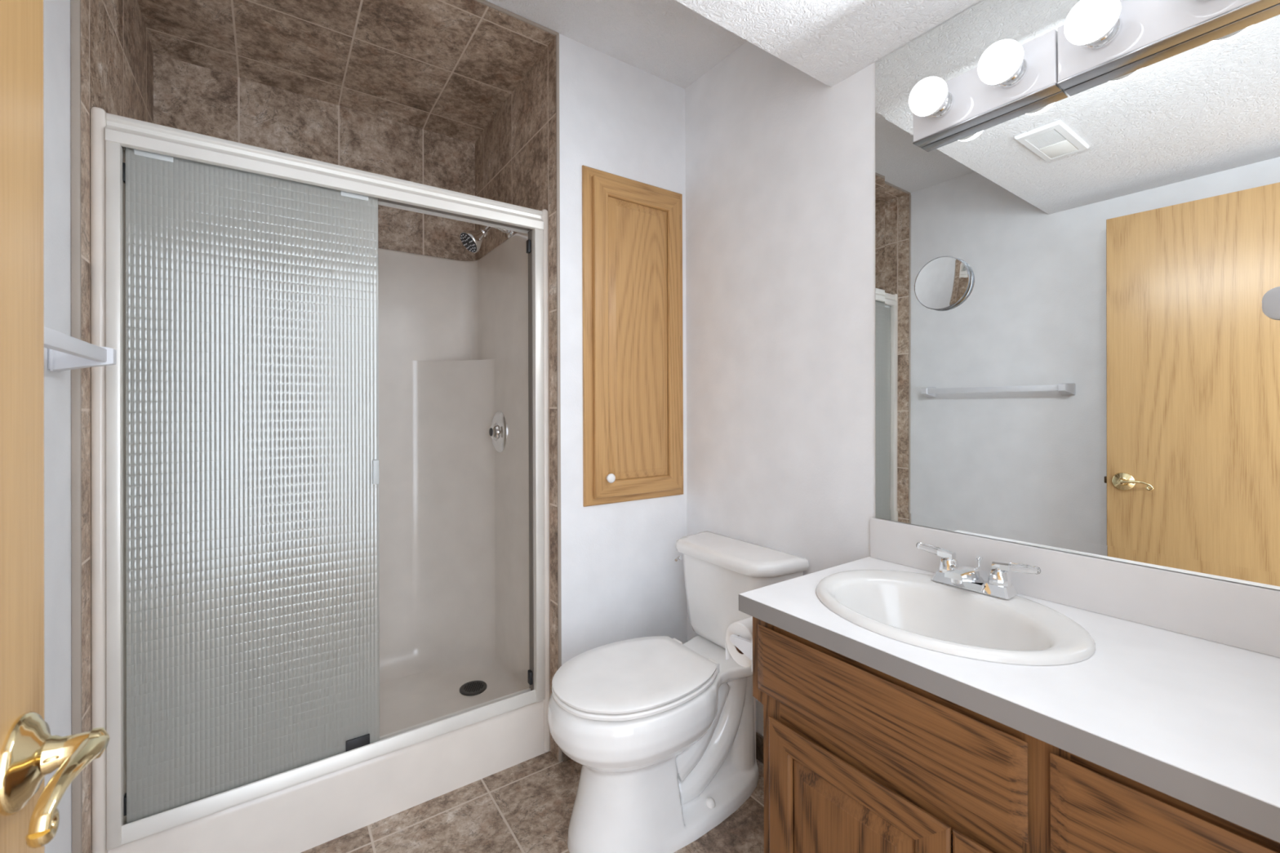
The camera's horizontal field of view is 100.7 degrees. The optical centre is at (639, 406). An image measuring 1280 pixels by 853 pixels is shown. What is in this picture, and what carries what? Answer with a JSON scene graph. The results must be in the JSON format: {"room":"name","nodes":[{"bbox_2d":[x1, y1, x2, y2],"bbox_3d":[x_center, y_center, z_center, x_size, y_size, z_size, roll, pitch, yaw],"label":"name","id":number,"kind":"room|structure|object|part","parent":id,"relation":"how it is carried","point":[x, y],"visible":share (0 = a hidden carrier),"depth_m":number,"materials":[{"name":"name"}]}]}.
{"room":"bathroom","nodes":[
{"label":"bathroom","id":0,"kind":"room"},
{"bbox_2d":[43,0,153,852],"bbox_3d":[-0.992,-0.082,0.744,0.115,2.540,2.805,0,0,-35],"label":"wall","id":1,"kind":"structure","parent":0,"point":[56,13],"depth_m":1.10,"materials":[{"name":"white paint"}]},
{"bbox_2d":[70,0,82,852],"bbox_3d":[-1.199,-0.025,1.127,0.015,2.430,0.008,0,0,-35],"label":"trim","id":2,"kind":"structure","parent":1,"relation":"attached to","point":[75,5],"depth_m":1.12,"materials":[{"name":"tile"}]},
{"bbox_2d":[44,326,116,372],"bbox_3d":[-0.923,-0.096,0.795,0.088,0.056,0.668,0,0,-35],"label":"towel bar","id":3,"kind":"object","parent":1,"relation":"attached to","point":[64,352],"visible":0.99,"depth_m":1.00,"materials":[{"name":"grey plastic"}]},
{"bbox_3d":[-1.099,-0.095,1.048,0.088,0.056,0.052,0,0,-35],"label":"post","id":4,"kind":"part","parent":3,"relation":"part of","materials":[{"name":"grey plastic"}]},
{"bbox_2d":[153,53,475,261],"bbox_3d":[-1.256,-0.078,2.206,1.127,2.540,0.105,0,0,-35],"label":"wall","id":5,"kind":"structure","parent":0,"point":[188,97],"depth_m":2.15,"materials":[{"name":"brown tile"}]},
{"bbox_2d":[137,0,555,143],"bbox_3d":[-0.986,-1.291,1.810,1.120,0.118,0.865,0,0,-35],"label":"ceiling","id":6,"kind":"structure","parent":0,"point":[443,67],"depth_m":1.85,"materials":[{"name":"brown tile"}]},
{"bbox_2d":[475,35,558,759],"bbox_3d":[-0.496,-0.081,2.212,0.140,2.540,0.966,0,0,-35],"label":"wall","id":7,"kind":"structure","parent":0,"point":[515,153],"depth_m":1.91,"materials":[{"name":"brown tile"}]},
{"bbox_2d":[460,226,513,253],"bbox_3d":[-0.593,-0.659,2.055,0.199,0.137,0.089,0,0,-35],"label":"shower","id":8,"kind":"object","parent":7,"relation":"attached to","point":[472,240],"visible":0.82,"depth_m":2.02,"materials":[{"name":"silver metal"}]},
{"bbox_3d":[-0.566,-0.695,2.084,0.113,0.050,0.021,0,0,-35],"label":"shower arm","id":9,"kind":"part","parent":8,"relation":"part of","materials":[{"name":"silver metal"}]},
{"bbox_2d":[301,751,764,852],"bbox_3d":[0.139,1.232,0.243,2.392,0.100,3.150,0,0,-35],"label":"floor","id":10,"kind":"structure","parent":0,"point":[526,806],"depth_m":1.51,"materials":[{"name":"brown tile"}]},
{"bbox_2d":[90,106,550,852],"bbox_3d":[-0.996,0.258,1.829,1.119,1.866,0.798,0,0,-35],"label":"shower stall","id":11,"kind":"object","parent":10,"relation":"on","point":[454,508],"visible":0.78,"depth_m":2.16,"materials":[{"name":"plastic"}]},
{"bbox_2d":[105,112,544,850],"bbox_3d":[-0.783,0.165,1.527,1.071,1.667,0.069,0,0,-35],"label":"shower door frame","id":12,"kind":"object","parent":11,"relation":"attached to","point":[121,132],"visible":0.97,"depth_m":1.34,"materials":[{"name":"white metal"}]},
{"bbox_2d":[124,146,379,823],"bbox_3d":[-0.973,0.189,1.379,0.532,1.595,0.024,0,0,-35],"label":"door","id":13,"kind":"structure","parent":12,"relation":"in","point":[252,462],"depth_m":1.35,"materials":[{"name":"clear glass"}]},
{"bbox_3d":[-0.758,0.189,1.522,0.017,0.070,0.012,0,0,-35],"label":"pull handle","id":14,"kind":"part","parent":13,"relation":"part of","materials":[{"name":"plastic"}]},
{"bbox_3d":[-0.786,-0.634,1.529,1.071,0.069,0.069,0,0,-35],"label":"header rail","id":15,"kind":"part","parent":12,"relation":"part of","materials":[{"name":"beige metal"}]},
{"bbox_2d":[488,410,506,453],"bbox_3d":[-0.594,0.105,2.171,0.039,0.172,0.172,0,0,-35],"label":"shower valve","id":16,"kind":"object","parent":11,"relation":"attached to","point":[498,429],"visible":1,"depth_m":2.15,"materials":[{"name":"silver metal"}]},
{"bbox_3d":[-0.597,0.105,2.168,0.023,0.076,0.076,0,0,-35],"label":"valve knob","id":17,"kind":"part","parent":16,"relation":"part of","materials":[{"name":"silver metal"}]},
{"bbox_2d":[547,530,808,852],"bbox_3d":[0.079,0.827,1.585,0.741,0.730,0.460,0,0,-35],"label":"toilet","id":18,"kind":"object","parent":10,"relation":"on","point":[661,730],"visible":0.95,"depth_m":1.45,"materials":[{"name":"white ceramic"}]},
{"bbox_3d":[-0.027,0.751,1.502,0.449,0.016,0.364,0,0,-35],"label":"seat lid","id":19,"kind":"part","parent":18,"relation":"part of","materials":[{"name":"white plastic"}]},
{"bbox_3d":[-0.026,0.770,1.502,0.453,0.014,0.366,0,0,-35],"label":"seat","id":20,"kind":"part","parent":18,"relation":"part of","materials":[{"name":"white plastic"}]},
{"bbox_3d":[0.076,0.987,1.572,0.720,0.409,0.378,0,0,-35],"label":"bowl","id":21,"kind":"part","parent":18,"relation":"part of","materials":[{"name":"white ceramic"}]},
{"bbox_3d":[0.134,0.531,1.853,0.015,0.018,0.029,0,0,31],"label":"flush lever","id":22,"kind":"part","parent":18,"relation":"part of","materials":[{"name":"silver metal"}]},
{"bbox_3d":[0.300,0.481,1.742,0.197,0.040,0.460,0,0,-35],"label":"tank lid","id":23,"kind":"part","parent":18,"relation":"part of","materials":[{"name":"white ceramic"}]},
{"bbox_3d":[0.306,0.639,1.745,0.171,0.284,0.430,0,0,-35],"label":"tank","id":24,"kind":"part","parent":18,"relation":"part of","materials":[{"name":"white ceramic"}]},
{"bbox_2d":[752,616,1279,852],"bbox_3d":[0.697,0.812,0.916,0.501,0.740,0.911,0,0,-35],"label":"vanity cabinet","id":25,"kind":"object","parent":10,"relation":"on","point":[859,757],"visible":0.87,"depth_m":0.85,"materials":[{"name":"brown wood"}]},
{"bbox_2d":[730,634,752,672],"bbox_3d":[0.300,0.549,1.222,0.156,0.073,0.102,0,0,-35],"label":"paper holder","id":26,"kind":"object","parent":25,"relation":"attached to","point":[745,646],"visible":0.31,"depth_m":1.18,"materials":[{"name":"grey plastic"}]},
{"bbox_2d":[725,616,752,667],"bbox_3d":[0.274,0.553,1.254,0.107,0.104,0.100,0,0,-35],"label":"toilet paper roll","id":27,"kind":"object","parent":26,"relation":"on","point":[744,628],"visible":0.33,"depth_m":1.23,"materials":[{"name":"paper"}]},
{"bbox_3d":[0.373,0.850,0.956,0.010,0.303,0.246,0,0,-35],"label":"raised panel","id":28,"kind":"part","parent":25,"relation":"part of","materials":[{"name":"brown wood"}]},
{"bbox_3d":[0.376,0.850,0.957,0.019,0.415,0.358,0,0,-35],"label":"cabinet door","id":29,"kind":"part","parent":25,"relation":"part of","materials":[{"name":"brown wood"}]},
{"bbox_3d":[0.722,0.812,0.915,0.462,0.739,0.881,0,0,-35],"label":"panel","id":30,"kind":"part","parent":25,"relation":"part of","materials":[{"name":"brown wood"}]},
{"bbox_3d":[0.394,0.532,0.929,0.020,0.139,0.490,0,0,-35],"label":"drawer","id":31,"kind":"part","parent":25,"relation":"part of","materials":[{"name":"brown wood"}]},
{"bbox_3d":[0.420,0.463,0.925,0.019,0.040,0.430,0,0,-35],"label":"rail","id":32,"kind":"part","parent":25,"relation":"part of","materials":[{"name":"brown wood"}]},
{"bbox_3d":[0.421,0.623,0.925,0.019,0.080,0.430,0,0,-35],"label":"rail","id":33,"kind":"part","parent":25,"relation":"part of","materials":[{"name":"brown wood"}]},
{"bbox_3d":[0.612,0.849,0.618,0.019,0.415,0.460,0,0,-35],"label":"cabinet door","id":34,"kind":"part","parent":25,"relation":"part of","materials":[{"name":"brown wood"}]},
{"bbox_2d":[738,517,1279,843],"bbox_3d":[0.689,0.370,0.919,0.511,0.142,0.926,0,0,-35],"label":"countertop","id":35,"kind":"structure","parent":25,"relation":"on","point":[1177,696],"depth_m":0.83,"materials":[{"name":"white laminate"}]},
{"bbox_2d":[816,569,1095,665],"bbox_3d":[0.592,0.471,1.057,0.400,0.158,0.486,0,0,-35],"label":"sink","id":36,"kind":"object","parent":35,"relation":"in","point":[912,608],"visible":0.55,"depth_m":1.08,"materials":[{"name":"white ceramic"}]},
{"bbox_2d":[915,542,1040,599],"bbox_3d":[0.701,0.355,1.135,0.124,0.072,0.246,0,0,-35],"label":"faucet","id":37,"kind":"object","parent":36,"relation":"on","point":[998,584],"visible":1,"depth_m":1.11,"materials":[{"name":"silver metal"}]},
{"bbox_3d":[0.669,0.330,1.230,0.018,0.021,0.055,0,0,-35],"label":"clear lever","id":38,"kind":"part","parent":37,"relation":"part of","materials":[{"name":"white plastic"}]},
{"bbox_3d":[0.695,0.348,1.193,0.040,0.048,0.041,0,0,-35],"label":"handle","id":39,"kind":"part","parent":37,"relation":"part of","materials":[{"name":"silver metal"}]},
{"bbox_3d":[0.697,0.362,1.132,0.114,0.037,0.042,0,0,-35],"label":"spout","id":40,"kind":"part","parent":37,"relation":"part of","materials":[{"name":"silver metal"}]},
{"bbox_3d":[0.724,0.381,1.151,0.061,0.020,0.153,0,0,-35],"label":"deck plate","id":41,"kind":"part","parent":37,"relation":"part of","materials":[{"name":"silver metal"}]},
{"bbox_3d":[0.746,0.355,1.167,0.014,0.050,0.014,0,0,-35],"label":"lift rod","id":42,"kind":"part","parent":37,"relation":"part of","materials":[{"name":"silver metal"}]},
{"bbox_3d":[0.753,0.348,1.110,0.040,0.048,0.041,0,0,-35],"label":"handle","id":43,"kind":"part","parent":37,"relation":"part of","materials":[{"name":"silver metal"}]},
{"bbox_3d":[0.779,0.330,1.073,0.018,0.021,0.055,0,0,-35],"label":"clear lever","id":44,"kind":"part","parent":37,"relation":"part of","materials":[{"name":"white plastic"}]},
{"bbox_3d":[0.646,0.530,0.569,0.020,0.139,0.338,0,0,-35],"label":"drawer","id":45,"kind":"part","parent":25,"relation":"part of","materials":[{"name":"brown wood"}]},
{"bbox_3d":[0.664,0.461,0.577,0.019,0.040,0.310,0,0,-35],"label":"rail","id":46,"kind":"part","parent":25,"relation":"part of","materials":[{"name":"brown wood"}]},
{"bbox_2d":[559,33,687,665],"bbox_3d":[-0.073,-0.083,1.974,0.552,2.540,0.100,0,0,-35],"label":"wall","id":47,"kind":"structure","parent":0,"point":[621,578],"depth_m":1.88,"materials":[{"name":"white paint"}]},
{"bbox_2d":[474,0,559,35],"bbox_3d":[-0.735,-1.246,1.457,1.128,0.012,0.008,0,0,-35],"label":"trim","id":48,"kind":"structure","parent":47,"relation":"attached to","point":[482,2],"depth_m":1.70,"materials":[{"name":"tile"}]},
{"bbox_2d":[555,35,561,762],"bbox_3d":[-0.272,-0.028,1.774,0.012,2.430,0.008,0,0,-35],"label":"trim","id":49,"kind":"structure","parent":47,"relation":"attached to","point":[557,153],"depth_m":1.77,"materials":[{"name":"tile"}]},
{"bbox_2d":[561,751,570,762],"bbox_3d":[-0.034,1.144,1.927,0.548,0.085,0.011,0,0,-35],"label":"baseboard","id":50,"kind":"structure","parent":47,"relation":"attached to","point":[564,757],"depth_m":1.77,"materials":[{"name":"brown tile"}]},
{"bbox_2d":[582,164,683,506],"bbox_3d":[0.000,-0.243,1.929,0.442,1.175,0.059,0,0,-35],"label":"upper cabinet","id":51,"kind":"object","parent":47,"relation":"attached to","point":[632,230],"visible":1,"depth_m":1.91,"materials":[{"name":"brown wood"}]},
{"bbox_3d":[-0.103,0.249,1.837,0.033,0.033,0.030,0,0,-35],"label":"door knob","id":52,"kind":"part","parent":51,"relation":"part of","materials":[{"name":"white ceramic"}]},
{"bbox_3d":[-0.002,-0.239,1.937,0.266,1.002,0.010,0,0,-35],"label":"raised panel","id":53,"kind":"part","parent":51,"relation":"part of","materials":[{"name":"brown wood"}]},
{"bbox_2d":[485,0,982,88],"bbox_3d":[-0.025,-1.144,0.907,1.892,0.424,1.715,0,0,-35],"label":"ceiling","id":54,"kind":"structure","parent":0,"point":[677,42],"depth_m":1.44,"materials":[{"name":"white paint"}]},
{"bbox_2d":[684,40,952,848],"bbox_3d":[0.717,-0.087,1.413,0.100,2.540,1.945,0,0,-35],"label":"wall","id":55,"kind":"structure","parent":0,"point":[780,161],"depth_m":1.71,"materials":[{"name":"white paint"}]},
{"bbox_2d":[755,732,763,763],"bbox_3d":[0.418,1.142,1.749,0.011,0.085,0.799,0,0,-35],"label":"baseboard","id":56,"kind":"structure","parent":55,"relation":"attached to","point":[759,739],"depth_m":1.77,"materials":[{"name":"brown wood"}]},
{"bbox_2d":[870,517,1279,657],"bbox_3d":[0.892,0.352,1.058,0.020,0.106,0.920,0,0,-35],"label":"backsplash","id":57,"kind":"structure","parent":55,"relation":"attached to","point":[1245,616],"depth_m":1.01,"materials":[{"name":"grey laminate"}]},
{"bbox_2d":[875,0,1279,590],"bbox_3d":[0.889,-0.318,1.057,0.023,1.230,0.902,0,0,-35],"label":"wall mirror","id":58,"kind":"object","parent":55,"relation":"attached to","point":[1104,382],"depth_m":1.05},
{"bbox_3d":[0.728,-0.297,1.280,0.013,0.128,0.128,0,0,-35],"label":"shaving mirror","id":59,"kind":"part","parent":58,"relation":"part of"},
{"bbox_2d":[908,0,1279,147],"bbox_3d":[0.826,-0.708,1.035,0.136,0.116,0.626,0,0,-35],"label":"vanity light","id":60,"kind":"object","parent":58,"relation":"attached to","point":[1097,37],"visible":1,"depth_m":1.06,"materials":[{"name":"white metal"}]},
{"bbox_2d":[908,76,954,118],"bbox_3d":[0.673,-0.712,1.226,0.104,0.080,0.080,0,0,-35],"label":"bulb","id":61,"kind":"object","parent":60,"relation":"attached to","point":[932,97],"depth_m":1.20,"materials":[{"name":"white glass"}]},
{"bbox_2d":[977,39,1028,88],"bbox_3d":[0.757,-0.712,1.105,0.104,0.080,0.080,0,0,-35],"label":"bulb","id":62,"kind":"object","parent":60,"relation":"attached to","point":[1005,64],"depth_m":1.08,"materials":[{"name":"white glass"}]},
{"bbox_2d":[1064,0,1122,49],"bbox_3d":[0.842,-0.713,0.983,0.104,0.080,0.080,0,0,-35],"label":"bulb","id":63,"kind":"object","parent":60,"relation":"attached to","point":[1091,24],"depth_m":0.97,"materials":[{"name":"white glass"}]},
{"bbox_2d":[1262,286,1279,319],"bbox_3d":[1.036,-0.166,0.844,0.013,0.053,0.058,0,0,-35],"label":"hook","id":64,"kind":"object","parent":58,"relation":"attached to","point":[1271,299],"visible":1,"depth_m":0.85,"materials":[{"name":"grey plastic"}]},
{"bbox_3d":[0.505,-0.090,0.152,1.692,2.540,0.120,0,0,-35],"label":"wall","id":65,"kind":"structure","parent":0,"visible":0},
{"bbox_2d":[0,0,110,852],"bbox_3d":[-0.325,0.189,0.161,0.090,1.966,0.770,0,0,-32],"label":"door","id":66,"kind":"structure","parent":65,"relation":"in","point":[29,816],"depth_m":0.43,"materials":[{"name":"brown wood"}]},
{"bbox_3d":[-0.345,0.189,0.142,0.035,1.966,0.760,0,0,-32],"label":"panel","id":67,"kind":"part","parent":66,"relation":"part of","materials":[{"name":"brown wood"}]},
{"bbox_3d":[-0.453,0.293,0.413,0.043,0.040,0.111,0,0,-35],"label":"lever handle","id":68,"kind":"part","parent":66,"relation":"part of","materials":[{"name":"gold metal"}]}
]}

